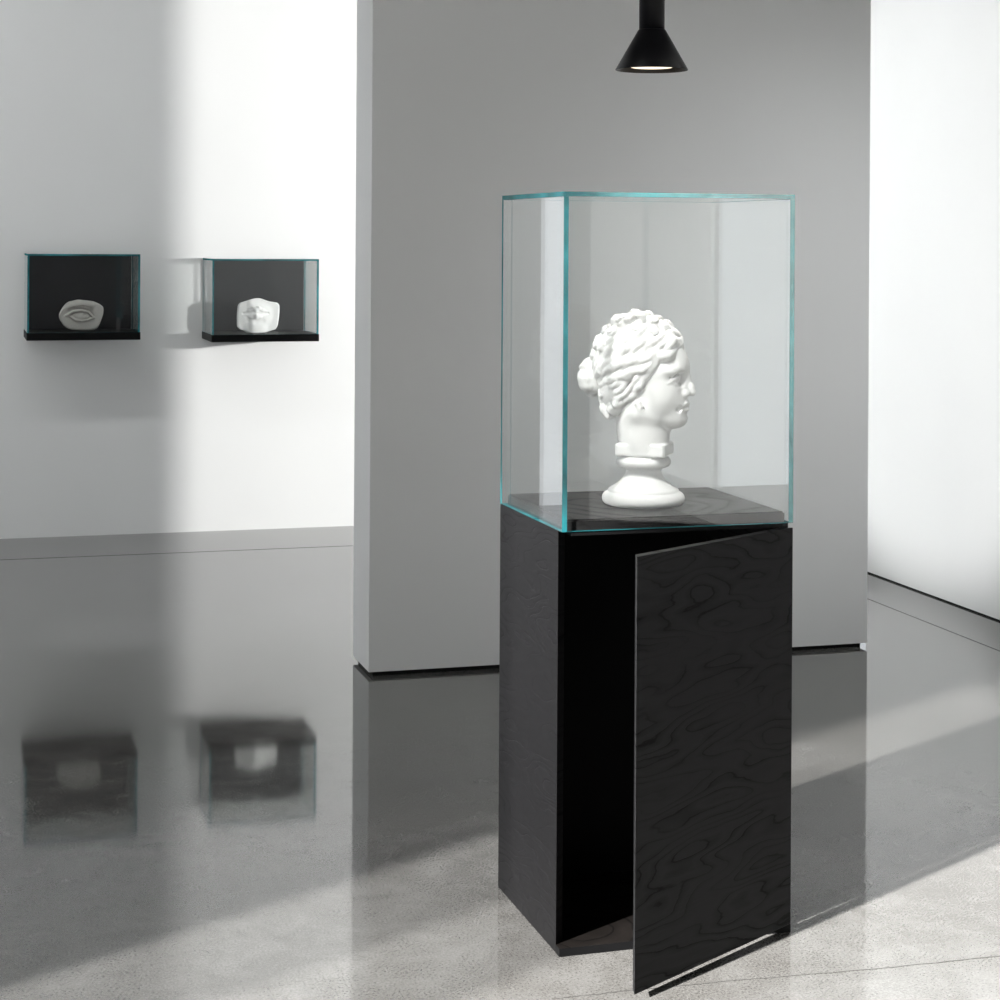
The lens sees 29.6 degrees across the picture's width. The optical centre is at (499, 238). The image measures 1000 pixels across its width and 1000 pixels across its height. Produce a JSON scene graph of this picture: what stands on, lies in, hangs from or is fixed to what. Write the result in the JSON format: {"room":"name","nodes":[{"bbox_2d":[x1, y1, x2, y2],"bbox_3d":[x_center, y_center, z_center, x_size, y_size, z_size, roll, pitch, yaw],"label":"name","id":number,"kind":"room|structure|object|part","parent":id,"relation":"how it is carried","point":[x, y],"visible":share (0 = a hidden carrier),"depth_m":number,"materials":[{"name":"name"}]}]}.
{"room":"museum","nodes":[
{"label":"museum","id":0,"kind":"room"},
{"bbox_2d":[0,0,356,538],"bbox_3d":[-1.738,-0.260,8.646,6.020,3.200,0.160,0,0,-16],"label":"wall","id":1,"kind":"structure","parent":0,"point":[174,134],"depth_m":8.64,"materials":[{"name":"white paint"}]},
{"bbox_2d":[24,253,139,340],"bbox_3d":[-1.849,0.252,8.355,0.483,0.374,0.337,0,0,-16],"label":"display case","id":2,"kind":"object","parent":1,"relation":"attached to","point":[51,280],"visible":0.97,"depth_m":8.48,"materials":[{"name":"black paint"}]},
{"bbox_3d":[-2.075,0.238,8.291,0.008,0.332,0.335,0,0,-16],"label":"pane","id":3,"kind":"part","parent":2,"relation":"part of","materials":[{"name":"clear glass"}]},
{"bbox_2d":[59,299,103,329],"bbox_3d":[-1.840,0.334,8.315,0.190,0.136,0.062,0,0,-16],"label":"plaster eye","id":4,"kind":"object","parent":2,"relation":"in","point":[77,314],"visible":1,"depth_m":8.30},
{"bbox_3d":[-1.850,0.422,8.355,0.483,0.033,0.337,0,0,-16],"label":"plate","id":5,"kind":"part","parent":2,"relation":"part of","materials":[{"name":"black paint"}]},
{"bbox_3d":[-1.848,0.069,8.356,0.479,0.008,0.335,0,0,-16],"label":"pane","id":6,"kind":"part","parent":2,"relation":"part of","materials":[{"name":"clear glass"}]},
{"bbox_3d":[-1.623,0.241,8.422,0.008,0.332,0.335,0,0,-16],"label":"pane","id":7,"kind":"part","parent":2,"relation":"part of","materials":[{"name":"clear glass"}]},
{"bbox_2d":[202,258,318,341],"bbox_3d":[-1.088,0.273,8.576,0.481,0.368,0.337,0,0,-16],"label":"display case","id":8,"kind":"object","parent":1,"relation":"attached to","point":[227,282],"visible":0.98,"depth_m":8.70,"materials":[{"name":"black paint"}]},
{"bbox_3d":[-1.314,0.260,8.512,0.008,0.328,0.335,0,0,-16],"label":"pane","id":9,"kind":"part","parent":8,"relation":"part of","materials":[{"name":"clear glass"}]},
{"bbox_2d":[237,298,278,332],"bbox_3d":[-1.099,0.352,8.607,0.192,0.165,0.058,0,0,-16],"label":"plaster mouth","id":10,"kind":"object","parent":8,"relation":"in","point":[255,315],"visible":0.97,"depth_m":8.59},
{"bbox_3d":[-1.133,0.261,8.731,0.457,0.328,0.014,0,0,-16],"label":"panel","id":11,"kind":"part","parent":8,"relation":"part of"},
{"bbox_3d":[-1.089,0.442,8.576,0.481,0.032,0.337,0,0,-16],"label":"plate","id":12,"kind":"part","parent":8,"relation":"part of","materials":[{"name":"black paint"}]},
{"bbox_3d":[-1.087,0.093,8.577,0.477,0.008,0.335,0,0,-16],"label":"pane","id":13,"kind":"part","parent":8,"relation":"part of","materials":[{"name":"clear glass"}]},
{"bbox_3d":[-0.863,0.263,8.643,0.008,0.328,0.335,0,0,-16],"label":"pane","id":14,"kind":"part","parent":8,"relation":"part of","materials":[{"name":"clear glass"}]},
{"bbox_2d":[0,526,999,999],"bbox_3d":[-0.052,1.400,2.807,6.500,0.100,12.800,0,0,-16],"label":"floor","id":15,"kind":"structure","parent":0,"point":[206,793],"depth_m":4.53,"materials":[{"name":"concrete"}]},
{"bbox_2d":[4,545,353,559],"bbox_3d":[-1.798,1.341,7.962,5.180,0.005,0.008,0,0,-16],"label":"trim","id":16,"kind":"structure","parent":15,"relation":"on","point":[353,545],"depth_m":8.06,"materials":[{"name":"grey metal"}]},
{"bbox_2d":[369,643,859,675],"bbox_3d":[0.373,1.345,6.165,1.659,0.014,0.209,0,0,-16],"label":"baseboard","id":17,"kind":"structure","parent":15,"relation":"on","point":[854,644],"depth_m":5.92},
{"bbox_2d":[498,487,792,994],"bbox_3d":[0.319,0.942,3.701,0.476,0.820,0.645,0,0,-17],"label":"base cabinet","id":18,"kind":"object","parent":15,"relation":"on","point":[645,675],"visible":0.99,"depth_m":3.63,"materials":[{"name":"black wood"}]},
{"bbox_3d":[0.062,0.951,3.762,0.020,0.798,0.380,0,0,-17],"label":"panel","id":19,"kind":"part","parent":18,"relation":"part of","materials":[{"name":"black wood"}]},
{"bbox_3d":[0.229,0.952,4.000,0.435,0.798,0.020,0,0,-17],"label":"panel","id":20,"kind":"part","parent":18,"relation":"part of","materials":[{"name":"black paint"}]},
{"bbox_2d":[577,309,695,508],"bbox_3d":[0.271,0.337,3.791,0.216,0.390,0.173,0,0,-12],"label":"bust","id":21,"kind":"object","parent":18,"relation":"on","point":[638,366],"visible":1,"depth_m":3.74,"materials":[{"name":"white stone"}]},
{"bbox_3d":[0.287,0.542,3.817,0.451,0.021,0.377,0,0,-17],"label":"display plate","id":22,"kind":"part","parent":18,"relation":"part of","materials":[{"name":"black wood"}]},
{"bbox_2d":[500,191,794,531],"bbox_3d":[0.288,0.232,3.817,0.476,0.641,0.402,0,0,-17],"label":"glass cover","id":23,"kind":"object","parent":18,"relation":"on","point":[566,196],"visible":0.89,"depth_m":3.68,"materials":[{"name":"clear glass"}]},
{"bbox_3d":[0.067,0.235,3.745,0.010,0.632,0.392,0,0,-17],"label":"pane","id":24,"kind":"part","parent":23,"relation":"part of","materials":[{"name":"clear glass"}]},
{"bbox_3d":[0.232,0.236,4.005,0.476,0.632,0.010,0,0,-17],"label":"pane","id":25,"kind":"part","parent":23,"relation":"part of","materials":[{"name":"clear glass"}]},
{"bbox_3d":[0.290,-0.084,3.817,0.476,0.009,0.402,0,0,-17],"label":"pane","id":26,"kind":"part","parent":23,"relation":"part of","materials":[{"name":"clear glass"}]},
{"bbox_3d":[0.513,0.238,3.879,0.010,0.632,0.392,0,0,-17],"label":"pane","id":27,"kind":"part","parent":23,"relation":"part of","materials":[{"name":"clear glass"}]},
{"bbox_3d":[0.285,1.344,3.807,0.476,0.016,0.382,0,0,-17],"label":"panel","id":28,"kind":"part","parent":18,"relation":"part of","materials":[{"name":"black wood"}]},
{"bbox_3d":[0.289,0.557,3.809,0.435,0.008,0.378,0,0,-17],"label":"panel","id":29,"kind":"part","parent":18,"relation":"part of","materials":[{"name":"black paint"}]},
{"bbox_3d":[0.398,0.950,3.522,0.018,0.774,0.483,0,0,43],"label":"door","id":30,"kind":"part","parent":18,"relation":"part of","materials":[{"name":"black wood"}]},
{"bbox_3d":[0.499,0.954,3.893,0.020,0.798,0.380,0,0,-17],"label":"panel","id":31,"kind":"part","parent":18,"relation":"part of","materials":[{"name":"black wood"}]},
{"bbox_2d":[554,956,998,998],"bbox_3d":[0.717,1.356,3.517,1.290,0.004,0.012,0,0,-14],"label":"trim","id":32,"kind":"structure","parent":15,"relation":"on","point":[993,956],"depth_m":3.46,"materials":[{"name":"grey metal"}]},
{"bbox_2d":[867,598,998,650],"bbox_3d":[1.747,1.362,5.899,0.004,0.005,5.935,0,0,-16],"label":"trim","id":33,"kind":"structure","parent":15,"relation":"on","point":[867,598],"depth_m":6.64,"materials":[{"name":"grey metal"}]},
{"bbox_2d":[353,0,870,671],"bbox_3d":[0.385,-0.255,6.166,1.691,3.185,0.237,0,0,-16],"label":"wall partition","id":34,"kind":"structure","parent":0,"point":[462,106],"depth_m":6.01,"materials":[{"name":"white paint"}]},
{"bbox_2d":[867,0,999,619],"bbox_3d":[2.737,-0.234,3.531,0.048,3.200,12.160,0,0,-16],"label":"wall","id":35,"kind":"structure","parent":0,"point":[934,392],"depth_m":7.17,"materials":[{"name":"white paint"}]},
{"bbox_2d":[867,572,999,621],"bbox_3d":[2.089,1.360,5.649,0.004,0.005,4.265,0,0,-16],"label":"baseboard","id":36,"kind":"structure","parent":35,"relation":"attached to","point":[867,572],"depth_m":7.16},
{"bbox_3d":[-0.032,-1.900,2.807,6.500,0.100,12.800,0,0,-16],"label":"ceiling","id":37,"kind":"structure","parent":0,"visible":0},
{"bbox_2d":[615,0,687,72],"bbox_3d":[0.324,-1.102,3.985,0.153,1.492,0.153,0,0,0],"label":"pendant spotlight","id":38,"kind":"object","parent":37,"relation":"hanging from","point":[651,50],"visible":1,"depth_m":3.95,"materials":[{"name":"black metal"}]},
{"bbox_3d":[0.320,-0.398,3.985,0.153,0.086,0.153,0,0,0],"label":"lamp shade","id":39,"kind":"part","parent":38,"relation":"part of","materials":[{"name":"black metal"}]},
{"bbox_3d":[0.320,-0.362,3.985,0.090,0.005,0.090,0,0,0],"label":"lamp bulb","id":40,"kind":"part","parent":38,"relation":"part of","materials":[{"name":"white glass"}]},
{"bbox_3d":[0.321,-0.593,3.985,0.054,0.304,0.054,0,0,0],"label":"stem","id":41,"kind":"part","parent":38,"relation":"part of","materials":[{"name":"black metal"}]}
]}

